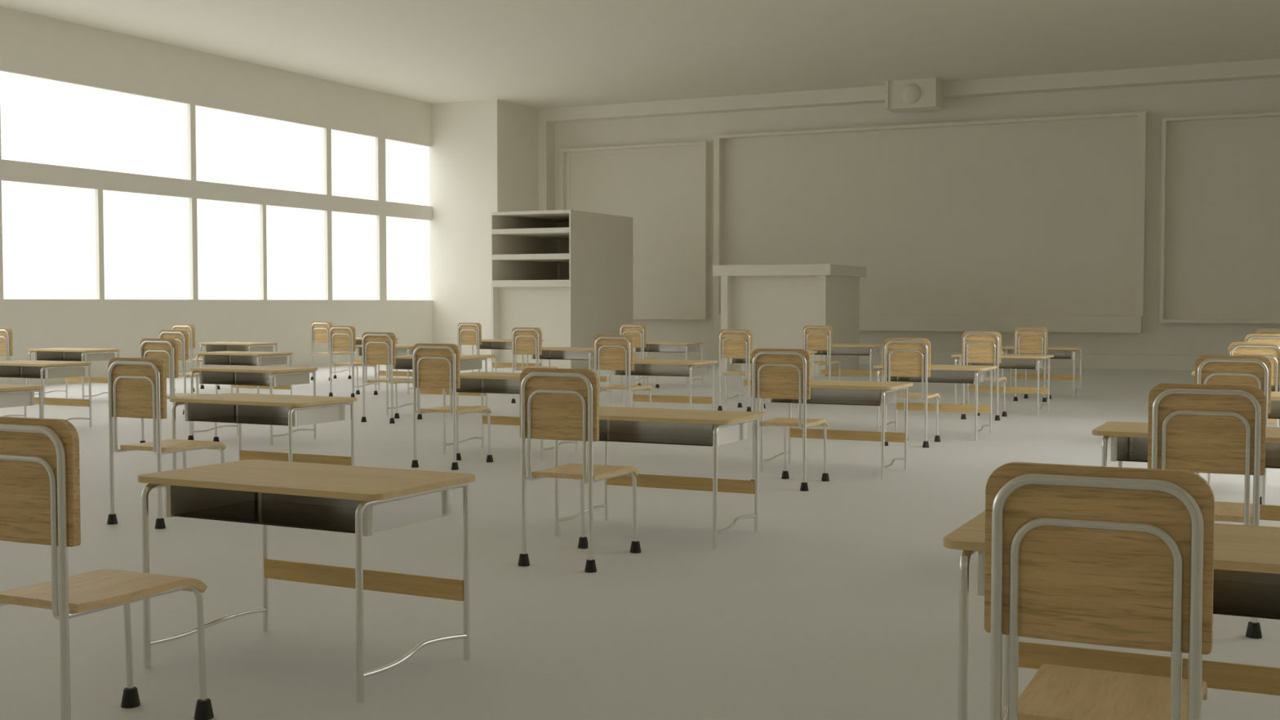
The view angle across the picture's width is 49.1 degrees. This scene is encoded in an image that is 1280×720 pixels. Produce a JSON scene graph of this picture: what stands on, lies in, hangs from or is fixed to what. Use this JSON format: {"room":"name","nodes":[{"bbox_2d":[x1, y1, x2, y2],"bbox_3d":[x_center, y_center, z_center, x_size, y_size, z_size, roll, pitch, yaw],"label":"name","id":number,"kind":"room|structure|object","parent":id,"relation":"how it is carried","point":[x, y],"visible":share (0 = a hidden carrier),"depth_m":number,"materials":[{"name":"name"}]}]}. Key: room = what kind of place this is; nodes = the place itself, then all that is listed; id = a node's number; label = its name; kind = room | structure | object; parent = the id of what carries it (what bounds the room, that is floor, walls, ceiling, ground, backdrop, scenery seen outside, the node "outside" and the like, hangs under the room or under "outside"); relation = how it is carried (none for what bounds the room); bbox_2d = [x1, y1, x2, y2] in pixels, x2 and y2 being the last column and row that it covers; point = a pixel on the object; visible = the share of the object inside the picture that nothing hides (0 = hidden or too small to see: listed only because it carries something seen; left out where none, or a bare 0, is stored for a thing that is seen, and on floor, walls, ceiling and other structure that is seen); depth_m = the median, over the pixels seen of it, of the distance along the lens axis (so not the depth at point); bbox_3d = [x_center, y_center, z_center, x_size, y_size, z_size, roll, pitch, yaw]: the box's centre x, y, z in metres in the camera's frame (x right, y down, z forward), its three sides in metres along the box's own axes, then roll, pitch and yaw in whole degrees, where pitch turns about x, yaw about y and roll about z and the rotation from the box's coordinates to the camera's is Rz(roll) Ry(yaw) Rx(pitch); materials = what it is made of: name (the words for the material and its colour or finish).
{"room":"classroom","nodes":[
{"label":"classroom","id":0,"kind":"room"},
{"bbox_2d":[0,6,433,385],"bbox_3d":[-10.945,-2.377,18.940,0.078,5.798,33.189,1,3,26],"label":"wall","id":1,"kind":"structure","parent":0,"point":[32,45],"depth_m":25.19,"materials":[{"name":"paint"}]},
{"bbox_2d":[431,98,538,360],"bbox_3d":[-3.455,-2.933,32.495,1.722,5.798,2.249,1,3,26],"label":"column","id":2,"kind":"structure","parent":1,"relation":"attached to","point":[485,152],"depth_m":31.52,"materials":[{"name":"paint"}]},
{"bbox_2d":[0,360,1279,719],"bbox_3d":[-1.194,0.840,14.403,21.697,0.260,33.839,1,3,26],"label":"floor","id":3,"kind":"structure","parent":0,"point":[842,603],"depth_m":6.73,"materials":[{"name":"plastic"}]},
{"bbox_2d":[0,383,43,417],"bbox_3d":[-5.052,0.532,10.435,1.084,0.682,0.633,1,3,26],"label":"school desk","id":4,"kind":"object","parent":3,"relation":"on","point":[11,395],"visible":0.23,"depth_m":10.36,"materials":[{"name":"silver metal"}]},
{"bbox_2d":[0,391,34,408],"bbox_3d":[-5.042,0.278,10.447,0.920,0.127,0.528,1,3,26],"label":"tray","id":5,"kind":"object","parent":4,"relation":"on","point":[7,399],"depth_m":10.35,"materials":[{"name":"grey metal"}]},
{"bbox_2d":[0,328,44,397],"bbox_3d":[-7.953,0.077,17.891,0.433,0.979,0.626,1,3,26],"label":"chair","id":6,"kind":"object","parent":3,"relation":"on","point":[6,334],"visible":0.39,"depth_m":17.56,"materials":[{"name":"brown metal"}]},
{"bbox_2d":[0,360,92,426],"bbox_3d":[-6.296,0.363,14.537,1.084,0.682,0.633,1,3,26],"label":"school desk","id":7,"kind":"object","parent":3,"relation":"on","point":[24,369],"visible":0.8,"depth_m":14.57,"materials":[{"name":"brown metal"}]},
{"bbox_2d":[0,365,84,378],"bbox_3d":[-6.285,0.110,14.549,0.920,0.127,0.528,1,3,26],"label":"tray","id":8,"kind":"object","parent":7,"relation":"on","point":[14,371],"depth_m":14.54,"materials":[{"name":"grey metal"}]},
{"bbox_2d":[27,347,119,399],"bbox_3d":[-7.535,0.194,18.663,1.084,0.682,0.633,1,3,25],"label":"school desk","id":9,"kind":"object","parent":3,"relation":"on","point":[77,354],"visible":0.8,"depth_m":18.66,"materials":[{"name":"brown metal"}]},
{"bbox_2d":[35,351,115,361],"bbox_3d":[-7.522,-0.059,18.674,0.920,0.127,0.536,1,3,26],"label":"tray","id":10,"kind":"object","parent":9,"relation":"on","point":[65,356],"depth_m":18.68,"materials":[{"name":"grey metal"}]},
{"bbox_2d":[0,416,213,719],"bbox_3d":[-1.626,0.640,4.178,0.433,0.979,0.626,1,3,26],"label":"chair","id":11,"kind":"object","parent":3,"relation":"on","point":[40,467],"visible":1,"depth_m":3.90,"materials":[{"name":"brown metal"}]},
{"bbox_2d":[106,357,226,528],"bbox_3d":[-2.812,0.467,8.393,0.433,0.979,0.626,1,3,26],"label":"chair","id":12,"kind":"object","parent":3,"relation":"on","point":[137,386],"visible":0.94,"depth_m":8.14,"materials":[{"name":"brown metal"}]},
{"bbox_2d":[139,337,219,443],"bbox_3d":[-4.186,0.287,12.767,0.433,0.979,0.626,1,3,26],"label":"chair","id":13,"kind":"object","parent":3,"relation":"on","point":[165,349],"visible":0.5,"depth_m":12.48,"materials":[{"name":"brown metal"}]},
{"bbox_2d":[159,329,217,414],"bbox_3d":[-5.341,0.129,16.630,0.433,0.979,0.626,1,3,26],"label":"chair","id":14,"kind":"object","parent":3,"relation":"on","point":[181,336],"visible":0.48,"depth_m":16.31,"materials":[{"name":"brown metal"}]},
{"bbox_2d":[171,324,220,391],"bbox_3d":[-6.583,-0.042,20.786,0.433,0.979,0.626,1,3,26],"label":"chair","id":15,"kind":"object","parent":3,"relation":"on","point":[190,329],"visible":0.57,"depth_m":20.46,"materials":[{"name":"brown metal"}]},
{"bbox_2d":[199,342,278,385],"bbox_3d":[-6.181,0.074,21.588,1.084,0.682,0.633,1,3,26],"label":"school desk","id":16,"kind":"object","parent":3,"relation":"on","point":[209,346],"visible":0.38,"depth_m":21.58,"materials":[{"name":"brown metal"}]},
{"bbox_2d":[204,344,273,351],"bbox_3d":[-6.171,-0.179,21.600,0.920,0.127,0.528,1,3,26],"label":"tray","id":17,"kind":"object","parent":16,"relation":"on","point":[208,348],"depth_m":21.66,"materials":[{"name":"grey metal"}]},
{"bbox_2d":[195,351,293,395],"bbox_3d":[-4.914,0.246,17.404,1.084,0.682,0.633,1,3,25],"label":"school desk","id":18,"kind":"object","parent":3,"relation":"on","point":[219,357],"visible":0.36,"depth_m":17.43,"materials":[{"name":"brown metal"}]},
{"bbox_2d":[202,354,287,365],"bbox_3d":[-4.903,-0.008,17.416,0.920,0.127,0.530,1,3,26],"label":"tray","id":19,"kind":"object","parent":18,"relation":"on","point":[240,360],"depth_m":17.47,"materials":[{"name":"grey metal"}]},
{"bbox_2d":[188,365,317,444],"bbox_3d":[-3.656,0.416,13.260,1.084,0.682,0.633,1,3,26],"label":"school desk","id":20,"kind":"object","parent":3,"relation":"on","point":[271,376],"visible":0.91,"depth_m":13.23,"materials":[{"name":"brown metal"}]},
{"bbox_2d":[199,370,309,386],"bbox_3d":[-3.648,0.162,13.273,0.920,0.127,0.540,1,3,26],"label":"tray","id":21,"kind":"object","parent":20,"relation":"on","point":[237,379],"depth_m":13.30,"materials":[{"name":"grey metal"}]},
{"bbox_2d":[169,392,356,470],"bbox_3d":[-2.445,0.586,9.110,1.084,0.682,0.633,1,3,26],"label":"school desk","id":22,"kind":"object","parent":3,"relation":"on","point":[291,411],"visible":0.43,"depth_m":9.12,"materials":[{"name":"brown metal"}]},
{"bbox_2d":[184,402,345,426],"bbox_3d":[-2.437,0.333,9.123,0.920,0.127,0.538,1,3,26],"label":"tray","id":23,"kind":"object","parent":22,"relation":"on","point":[206,412],"depth_m":9.14,"materials":[{"name":"grey metal"}]},
{"bbox_2d":[137,459,475,702],"bbox_3d":[-1.196,0.753,5.041,1.084,0.682,0.633,1,3,27],"label":"school desk","id":24,"kind":"object","parent":3,"relation":"on","point":[360,500],"visible":0.99,"depth_m":5.02,"materials":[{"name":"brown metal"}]},
{"bbox_2d":[164,484,453,536],"bbox_3d":[-1.191,0.499,5.056,0.920,0.127,0.554,1,3,26],"label":"tray","id":25,"kind":"object","parent":24,"relation":"on","point":[331,514],"depth_m":5.04,"materials":[{"name":"grey metal"}]},
{"bbox_2d":[310,321,351,380],"bbox_3d":[-5.206,-0.159,23.656,0.433,0.979,0.626,1,3,26],"label":"chair","id":26,"kind":"object","parent":3,"relation":"on","point":[319,330],"visible":0.93,"depth_m":23.43,"materials":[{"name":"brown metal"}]},
{"bbox_2d":[328,325,377,397],"bbox_3d":[-3.983,0.010,19.525,0.433,0.979,0.626,1,3,26],"label":"chair","id":27,"kind":"object","parent":3,"relation":"on","point":[341,338],"visible":0.98,"depth_m":19.28,"materials":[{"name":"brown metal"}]},
{"bbox_2d":[331,337,398,378],"bbox_3d":[-4.815,-0.043,24.448,1.084,0.682,0.633,1,3,26],"label":"school desk","id":28,"kind":"object","parent":3,"relation":"on","point":[358,340],"visible":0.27,"depth_m":24.72,"materials":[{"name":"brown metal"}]},
{"bbox_2d":[355,339,361,345],"bbox_3d":[-4.805,-0.297,24.460,0.920,0.127,0.528,1,3,26],"label":"tray","id":29,"kind":"object","parent":28,"relation":"on","point":[358,342],"depth_m":24.75,"materials":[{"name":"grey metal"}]},
{"bbox_2d":[353,344,417,394],"bbox_3d":[-3.580,0.127,20.315,1.084,0.682,0.633,1,3,26],"label":"school desk","id":30,"kind":"object","parent":3,"relation":"on","point":[401,349],"visible":0.43,"depth_m":20.48,"materials":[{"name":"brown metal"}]},
{"bbox_2d":[357,346,412,355],"bbox_3d":[-3.570,-0.127,20.327,0.920,0.127,0.528,1,3,26],"label":"tray","id":31,"kind":"object","parent":30,"relation":"on","point":[399,351],"depth_m":20.46,"materials":[{"name":"grey metal"}]},
{"bbox_2d":[360,332,422,423],"bbox_3d":[-2.716,0.179,15.407,0.433,0.979,0.626,1,3,26],"label":"chair","id":32,"kind":"object","parent":3,"relation":"on","point":[377,348],"visible":0.97,"depth_m":15.16,"materials":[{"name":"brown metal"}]},
{"bbox_2d":[386,354,488,418],"bbox_3d":[-2.345,0.296,16.183,1.084,0.682,0.633,1,3,26],"label":"school desk","id":33,"kind":"object","parent":3,"relation":"on","point":[402,362],"visible":0.33,"depth_m":16.18,"materials":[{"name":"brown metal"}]},
{"bbox_2d":[392,358,482,370],"bbox_3d":[-2.335,0.043,16.195,0.920,0.127,0.528,1,3,26],"label":"tray","id":34,"kind":"object","parent":33,"relation":"on","point":[401,363],"depth_m":16.16,"materials":[{"name":"grey metal"}]},
{"bbox_2d":[411,343,493,470],"bbox_3d":[-1.487,0.351,11.225,0.433,0.979,0.626,1,3,26],"label":"chair","id":35,"kind":"object","parent":3,"relation":"on","point":[437,366],"visible":1,"depth_m":10.98,"materials":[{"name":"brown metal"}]},
{"bbox_2d":[457,322,497,372],"bbox_3d":[-2.586,-0.108,22.413,0.433,0.979,0.626,1,3,26],"label":"chair","id":36,"kind":"object","parent":3,"relation":"on","point":[468,333],"visible":0.66,"depth_m":22.14,"materials":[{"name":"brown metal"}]},
{"bbox_2d":[471,338,543,372],"bbox_3d":[-2.200,0.008,23.198,1.084,0.682,0.633,1,3,26],"label":"school desk","id":37,"kind":"object","parent":3,"relation":"on","point":[489,344],"visible":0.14,"depth_m":23.42,"materials":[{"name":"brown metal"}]},
{"bbox_2d":[475,341,511,349],"bbox_3d":[-2.189,-0.245,23.210,0.920,0.127,0.528,1,3,26],"label":"tray","id":38,"kind":"object","parent":37,"relation":"on","point":[485,344],"depth_m":23.42,"materials":[{"name":"grey metal"}]},
{"bbox_2d":[443,371,577,460],"bbox_3d":[-1.110,0.466,12.050,1.084,0.682,0.633,1,3,26],"label":"school desk","id":39,"kind":"object","parent":3,"relation":"on","point":[482,382],"visible":0.56,"depth_m":12.24,"materials":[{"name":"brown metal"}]},
{"bbox_2d":[452,377,519,394],"bbox_3d":[-1.100,0.212,12.062,0.920,0.127,0.528,1,3,26],"label":"tray","id":40,"kind":"object","parent":39,"relation":"on","point":[467,384],"depth_m":12.27,"materials":[{"name":"grey metal"}]},
{"bbox_2d":[511,327,557,403],"bbox_3d":[-1.345,0.062,18.274,0.433,0.979,0.626,1,3,26],"label":"chair","id":41,"kind":"object","parent":3,"relation":"on","point":[525,340],"visible":0.74,"depth_m":18.01,"materials":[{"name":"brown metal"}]},
{"bbox_2d":[491,209,633,368],"bbox_3d":[-1.542,-1.415,28.605,1.777,3.084,2.756,1,3,26],"label":"bookshelf","id":42,"kind":"object","parent":3,"relation":"on","point":[566,274],"visible":0.88,"depth_m":27.84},
{"bbox_2d":[526,346,611,397],"bbox_3d":[-0.965,0.178,19.065,1.084,0.682,0.633,1,3,26],"label":"school desk","id":43,"kind":"object","parent":3,"relation":"on","point":[548,353],"visible":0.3,"depth_m":19.17,"materials":[{"name":"silver metal"}]},
{"bbox_2d":[531,350,594,359],"bbox_3d":[-0.954,-0.076,19.077,0.920,0.127,0.528,1,3,26],"label":"tray","id":44,"kind":"object","parent":43,"relation":"on","point":[546,354],"depth_m":19.27,"materials":[{"name":"grey metal"}]},
{"bbox_2d":[517,367,640,573],"bbox_3d":[-0.284,0.520,7.089,0.433,0.979,0.626,1,3,26],"label":"chair","id":45,"kind":"object","parent":3,"relation":"on","point":[556,403],"visible":1,"depth_m":6.84,"materials":[{"name":"brown wood"}]},
{"bbox_2d":[594,334,653,408],"bbox_3d":[-0.150,0.231,14.138,0.433,0.979,0.626,1,3,26],"label":"chair","id":46,"kind":"object","parent":3,"relation":"on","point":[611,352],"visible":0.82,"depth_m":13.88,"materials":[{"name":"brown wood"}]},
{"bbox_2d":[619,324,659,387],"bbox_3d":[0.006,-0.057,21.161,0.433,0.979,0.626,1,3,26],"label":"chair","id":47,"kind":"object","parent":3,"relation":"on","point":[637,331],"visible":0.54,"depth_m":20.87,"materials":[{"name":"brown wood"}]},
{"bbox_2d":[554,406,764,549],"bbox_3d":[0.098,0.637,7.872,1.084,0.682,0.633,1,3,26],"label":"school desk","id":48,"kind":"object","parent":3,"relation":"on","point":[713,428],"visible":0.78,"depth_m":7.93,"materials":[{"name":"brown wood"}]},
{"bbox_2d":[598,419,747,447],"bbox_3d":[0.108,0.383,7.884,0.920,0.127,0.528,1,3,26],"label":"tray","id":49,"kind":"object","parent":48,"relation":"on","point":[623,431],"depth_m":7.98,"materials":[{"name":"grey metal"}]},
{"bbox_2d":[606,359,717,410],"bbox_3d":[0.222,0.348,14.914,1.084,0.682,0.633,1,3,26],"label":"school desk","id":50,"kind":"object","parent":3,"relation":"on","point":[661,367],"visible":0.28,"depth_m":15.01,"materials":[{"name":"silver metal"}]},
{"bbox_2d":[613,364,708,377],"bbox_3d":[0.233,0.095,14.926,0.920,0.127,0.528,1,3,26],"label":"tray","id":51,"kind":"object","parent":50,"relation":"on","point":[661,370],"depth_m":15.05,"materials":[{"name":"grey metal"}]},
{"bbox_2d":[631,341,705,387],"bbox_3d":[0.415,0.059,21.947,1.084,0.682,0.633,1,3,26],"label":"school desk","id":52,"kind":"object","parent":3,"relation":"on","point":[651,346],"visible":0.66,"depth_m":22.00,"materials":[{"name":"silver metal"}]},
{"bbox_2d":[633,343,698,352],"bbox_3d":[0.426,-0.194,21.959,0.920,0.127,0.528,1,3,26],"label":"tray","id":53,"kind":"object","parent":52,"relation":"on","point":[673,348],"depth_m":22.08,"materials":[{"name":"grey metal"}]},
{"bbox_2d":[717,328,765,411],"bbox_3d":[1.255,0.112,17.035,0.433,0.979,0.626,1,3,26],"label":"chair","id":54,"kind":"object","parent":3,"relation":"on","point":[732,343],"visible":0.88,"depth_m":16.78,"materials":[{"name":"brown wood"}]},
{"bbox_2d":[724,350,817,407],"bbox_3d":[1.650,0.229,17.815,1.084,0.682,0.633,1,3,26],"label":"school desk","id":55,"kind":"object","parent":3,"relation":"on","point":[743,361],"visible":0.31,"depth_m":17.87,"materials":[{"name":"silver metal"}]},
{"bbox_2d":[729,358,751,363],"bbox_3d":[1.661,-0.025,17.827,0.920,0.127,0.528,1,3,26],"label":"tray","id":56,"kind":"object","parent":55,"relation":"on","point":[731,360],"depth_m":17.93,"materials":[{"name":"grey metal"}]},
{"bbox_2d":[712,263,866,376],"bbox_3d":[2.814,-0.761,26.134,2.242,1.979,2.223,1,3,26],"label":"lectern","id":57,"kind":"object","parent":3,"relation":"on","point":[774,302],"visible":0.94,"depth_m":25.38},
{"bbox_2d":[751,348,829,491],"bbox_3d":[1.090,0.401,10.005,0.433,0.979,0.626,1,3,26],"label":"chair","id":58,"kind":"object","parent":3,"relation":"on","point":[775,373],"visible":0.94,"depth_m":9.75,"materials":[{"name":"brown wood"}]},
{"bbox_2d":[803,325,841,380],"bbox_3d":[2.610,-0.006,19.921,0.433,0.979,0.626,1,3,26],"label":"chair","id":59,"kind":"object","parent":3,"relation":"on","point":[815,337],"visible":0.83,"depth_m":19.65,"materials":[{"name":"brown wood"}]},
{"bbox_2d":[760,380,912,479],"bbox_3d":[1.498,0.517,10.799,1.084,0.682,0.633,1,3,27],"label":"school desk","id":60,"kind":"object","parent":3,"relation":"on","point":[822,392],"visible":0.77,"depth_m":10.86,"materials":[{"name":"brown wood"}]},
{"bbox_2d":[768,387,899,406],"bbox_3d":[1.505,0.263,10.812,0.920,0.127,0.543,1,3,26],"label":"tray","id":61,"kind":"object","parent":60,"relation":"on","point":[818,395],"depth_m":10.89,"materials":[{"name":"grey metal"}]},
{"bbox_2d":[807,343,883,382],"bbox_3d":[3.030,0.111,20.697,1.084,0.682,0.633,1,3,26],"label":"school desk","id":62,"kind":"object","parent":3,"relation":"on","point":[837,348],"visible":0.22,"depth_m":20.83,"materials":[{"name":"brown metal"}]},
{"bbox_2d":[810,346,879,355],"bbox_3d":[3.041,-0.143,20.709,0.920,0.127,0.528,1,3,26],"label":"tray","id":63,"kind":"object","parent":62,"relation":"on","point":[837,350],"depth_m":20.80,"materials":[{"name":"grey metal"}]},
{"bbox_2d":[883,337,940,448],"bbox_3d":[2.520,0.282,12.893,0.433,0.979,0.626,1,3,26],"label":"chair","id":64,"kind":"object","parent":3,"relation":"on","point":[902,357],"visible":0.88,"depth_m":12.63,"materials":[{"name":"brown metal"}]},
{"bbox_2d":[873,364,996,440],"bbox_3d":[2.882,0.398,13.691,1.084,0.682,0.633,1,3,27],"label":"school desk","id":65,"kind":"object","parent":3,"relation":"on","point":[965,374],"visible":0.8,"depth_m":13.76,"materials":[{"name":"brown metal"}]},
{"bbox_2d":[882,368,986,383],"bbox_3d":[2.888,0.145,13.705,0.920,0.127,0.548,1,3,26],"label":"tray","id":66,"kind":"object","parent":65,"relation":"on","point":[936,375],"depth_m":13.78,"materials":[{"name":"grey metal"}]},
{"bbox_2d":[960,331,1007,420],"bbox_3d":[3.899,0.164,15.782,0.433,0.979,0.626,1,3,26],"label":"chair","id":67,"kind":"object","parent":3,"relation":"on","point":[977,347],"visible":0.83,"depth_m":15.52,"materials":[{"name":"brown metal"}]},
{"bbox_2d":[951,353,1053,416],"bbox_3d":[4.282,0.281,16.555,1.084,0.682,0.633,1,3,27],"label":"school desk","id":68,"kind":"object","parent":3,"relation":"on","point":[1036,362],"visible":0.77,"depth_m":16.61,"materials":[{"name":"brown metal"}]},
{"bbox_2d":[959,356,1044,369],"bbox_3d":[4.287,0.027,16.570,0.920,0.127,0.553,1,3,26],"label":"tray","id":69,"kind":"object","parent":68,"relation":"on","point":[1009,363],"depth_m":16.64,"materials":[{"name":"grey metal"}]},
{"bbox_2d":[1013,326,1051,401],"bbox_3d":[5.254,0.045,18.668,0.433,0.979,0.626,1,3,26],"label":"chair","id":70,"kind":"object","parent":3,"relation":"on","point":[1027,340],"visible":0.79,"depth_m":18.41,"materials":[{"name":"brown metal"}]},
{"bbox_2d":[1001,346,1085,398],"bbox_3d":[5.579,0.162,19.452,1.084,0.682,0.633,1,3,25],"label":"school desk","id":71,"kind":"object","parent":3,"relation":"on","point":[1059,353],"visible":0.65,"depth_m":19.53,"materials":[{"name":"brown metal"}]},
{"bbox_2d":[1004,349,1077,359],"bbox_3d":[5.590,-0.092,19.464,0.920,0.127,0.531,1,3,26],"label":"tray","id":72,"kind":"object","parent":71,"relation":"on","point":[1058,353],"depth_m":19.53,"materials":[{"name":"grey metal"}]},
{"bbox_2d":[984,462,1214,719],"bbox_3d":[1.009,0.688,3.005,0.433,0.979,0.626,1,3,26],"label":"chair","id":73,"kind":"object","parent":3,"relation":"on","point":[1120,557],"visible":1,"depth_m":2.75,"materials":[{"name":"brown wood"}]},
{"bbox_2d":[942,511,1279,719],"bbox_3d":[1.401,0.808,3.712,1.084,0.682,0.633,1,3,25],"label":"school desk","id":74,"kind":"object","parent":3,"relation":"on","point":[1246,557],"visible":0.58,"depth_m":3.79,"materials":[{"name":"brown wood"}]},
{"bbox_2d":[977,551,1279,619],"bbox_3d":[1.413,0.554,3.724,0.920,0.127,0.531,1,3,26],"label":"tray","id":75,"kind":"object","parent":74,"relation":"on","point":[1235,593],"depth_m":3.68,"materials":[{"name":"grey metal"}]},
{"bbox_2d":[1092,421,1279,520],"bbox_3d":[2.796,0.680,6.815,1.084,0.682,0.633,1,3,26],"label":"school desk","id":76,"kind":"object","parent":3,"relation":"on","point":[1129,440],"visible":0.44,"depth_m":6.89,"materials":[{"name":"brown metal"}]},
{"bbox_2d":[1110,435,1279,468],"bbox_3d":[2.806,0.427,6.827,0.920,0.127,0.534,1,3,26],"label":"tray","id":77,"kind":"object","parent":76,"relation":"on","point":[1132,449],"depth_m":6.89,"materials":[{"name":"grey metal"}]},
{"bbox_2d":[1147,382,1266,638],"bbox_3d":[2.342,0.575,5.766,0.433,0.979,0.626,1,3,26],"label":"chair","id":78,"kind":"object","parent":3,"relation":"on","point":[1194,428],"visible":0.7,"depth_m":5.49,"materials":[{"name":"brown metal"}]},
{"bbox_2d":[1194,355,1271,504],"bbox_3d":[3.714,0.452,8.764,0.433,0.979,0.626,1,3,26],"label":"chair","id":79,"kind":"object","parent":3,"relation":"on","point":[1255,371],"visible":0.33,"depth_m":8.48,"materials":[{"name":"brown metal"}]},
{"bbox_2d":[1191,370,1279,422],"bbox_3d":[5.469,0.452,12.387,1.084,0.682,0.633,1,3,25],"label":"school desk","id":80,"kind":"object","parent":3,"relation":"on","point":[1273,387],"visible":0.06,"depth_m":12.52,"materials":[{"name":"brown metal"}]},
{"bbox_2d":[1271,385,1279,391],"bbox_3d":[5.480,0.198,12.398,0.920,0.127,0.530,1,3,26],"label":"tray","id":81,"kind":"object","parent":80,"relation":"on","point":[1273,387],"depth_m":12.47,"materials":[{"name":"grey metal"}]},
{"bbox_2d":[1227,342,1279,426],"bbox_3d":[5.124,0.334,11.639,0.433,0.979,0.626,1,3,26],"label":"chair","id":82,"kind":"object","parent":3,"relation":"on","point":[1271,350],"visible":0.36,"depth_m":11.34,"materials":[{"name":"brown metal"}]},
{"bbox_2d":[1244,333,1279,342],"bbox_3d":[6.504,0.215,14.521,0.433,0.979,0.626,1,3,26],"label":"chair","id":83,"kind":"object","parent":3,"relation":"on","point":[1251,337],"visible":0.26,"depth_m":14.27,"materials":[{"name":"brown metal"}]},
{"bbox_2d":[1255,328,1279,333],"bbox_3d":[7.884,0.097,17.404,0.433,0.979,0.626,1,3,26],"label":"chair","id":84,"kind":"object","parent":3,"relation":"on","point":[1259,331],"visible":0.23,"depth_m":17.16,"materials":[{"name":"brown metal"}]},
{"bbox_2d":[1267,391,1279,418],"bbox_3d":[4.120,0.568,9.550,1.084,0.682,0.633,1,3,26],"label":"school desk","id":85,"kind":"object","parent":3,"relation":"on","point":[1275,396],"visible":0.02,"depth_m":9.57,"materials":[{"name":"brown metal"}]},
{"bbox_2d":[1267,400,1279,418],"bbox_3d":[4.131,0.315,9.562,0.920,0.127,0.528,1,3,26],"label":"tray","id":86,"kind":"object","parent":85,"relation":"on","point":[1275,405],"depth_m":9.64,"materials":[{"name":"grey metal"}]},
{"bbox_2d":[0,0,1279,109],"bbox_3d":[-1.194,-5.213,14.154,21.697,0.260,33.839,1,3,26],"label":"ceiling","id":87,"kind":"structure","parent":0,"point":[535,54],"depth_m":24.06,"materials":[{"name":"paint"}]},
{"bbox_2d":[555,77,1279,355],"bbox_3d":[6.039,-2.806,29.381,21.697,5.798,0.325,1,3,26],"label":"wall","id":88,"kind":"structure","parent":0,"point":[1160,102],"depth_m":28.24,"materials":[{"name":"paint"}]},
{"bbox_2d":[560,141,709,319],"bbox_3d":[-0.150,-2.911,32.038,3.672,3.946,0.221,1,3,26],"label":"notice board","id":89,"kind":"object","parent":88,"relation":"attached to","point":[664,188],"visible":0.74,"depth_m":31.85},
{"bbox_2d":[537,58,1279,210],"bbox_3d":[6.545,-2.779,28.729,19.572,5.798,0.416,1,3,26],"label":"trim","id":90,"kind":"structure","parent":88,"relation":"attached to","point":[1262,68],"depth_m":29.34,"materials":[{"name":"paint"}]},
{"bbox_2d":[884,77,943,112],"bbox_3d":[5.557,-5.383,28.456,1.034,0.571,0.737,1,3,26],"label":"wall speaker","id":91,"kind":"object","parent":88,"relation":"attached to","point":[920,94],"visible":1,"depth_m":28.24},
{"bbox_2d":[633,347,1202,370],"bbox_3d":[6.665,-0.024,28.849,19.360,0.282,0.299,1,3,26],"label":"baseboard","id":92,"kind":"structure","parent":88,"relation":"attached to","point":[1095,361],"depth_m":27.63,"materials":[{"name":"paint"}]},
{"bbox_2d":[713,111,1147,333],"bbox_3d":[5.747,-2.747,29.181,9.022,4.274,0.292,1,3,26],"label":"blackboard","id":93,"kind":"object","parent":88,"relation":"attached to","point":[1000,224],"visible":0.93,"depth_m":28.88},
{"bbox_2d":[1159,111,1279,323],"bbox_3d":[11.753,-2.653,26.305,3.686,3.926,0.299,1,3,26],"label":"notice board","id":94,"kind":"object","parent":88,"relation":"attached to","point":[1220,256],"visible":1,"depth_m":26.73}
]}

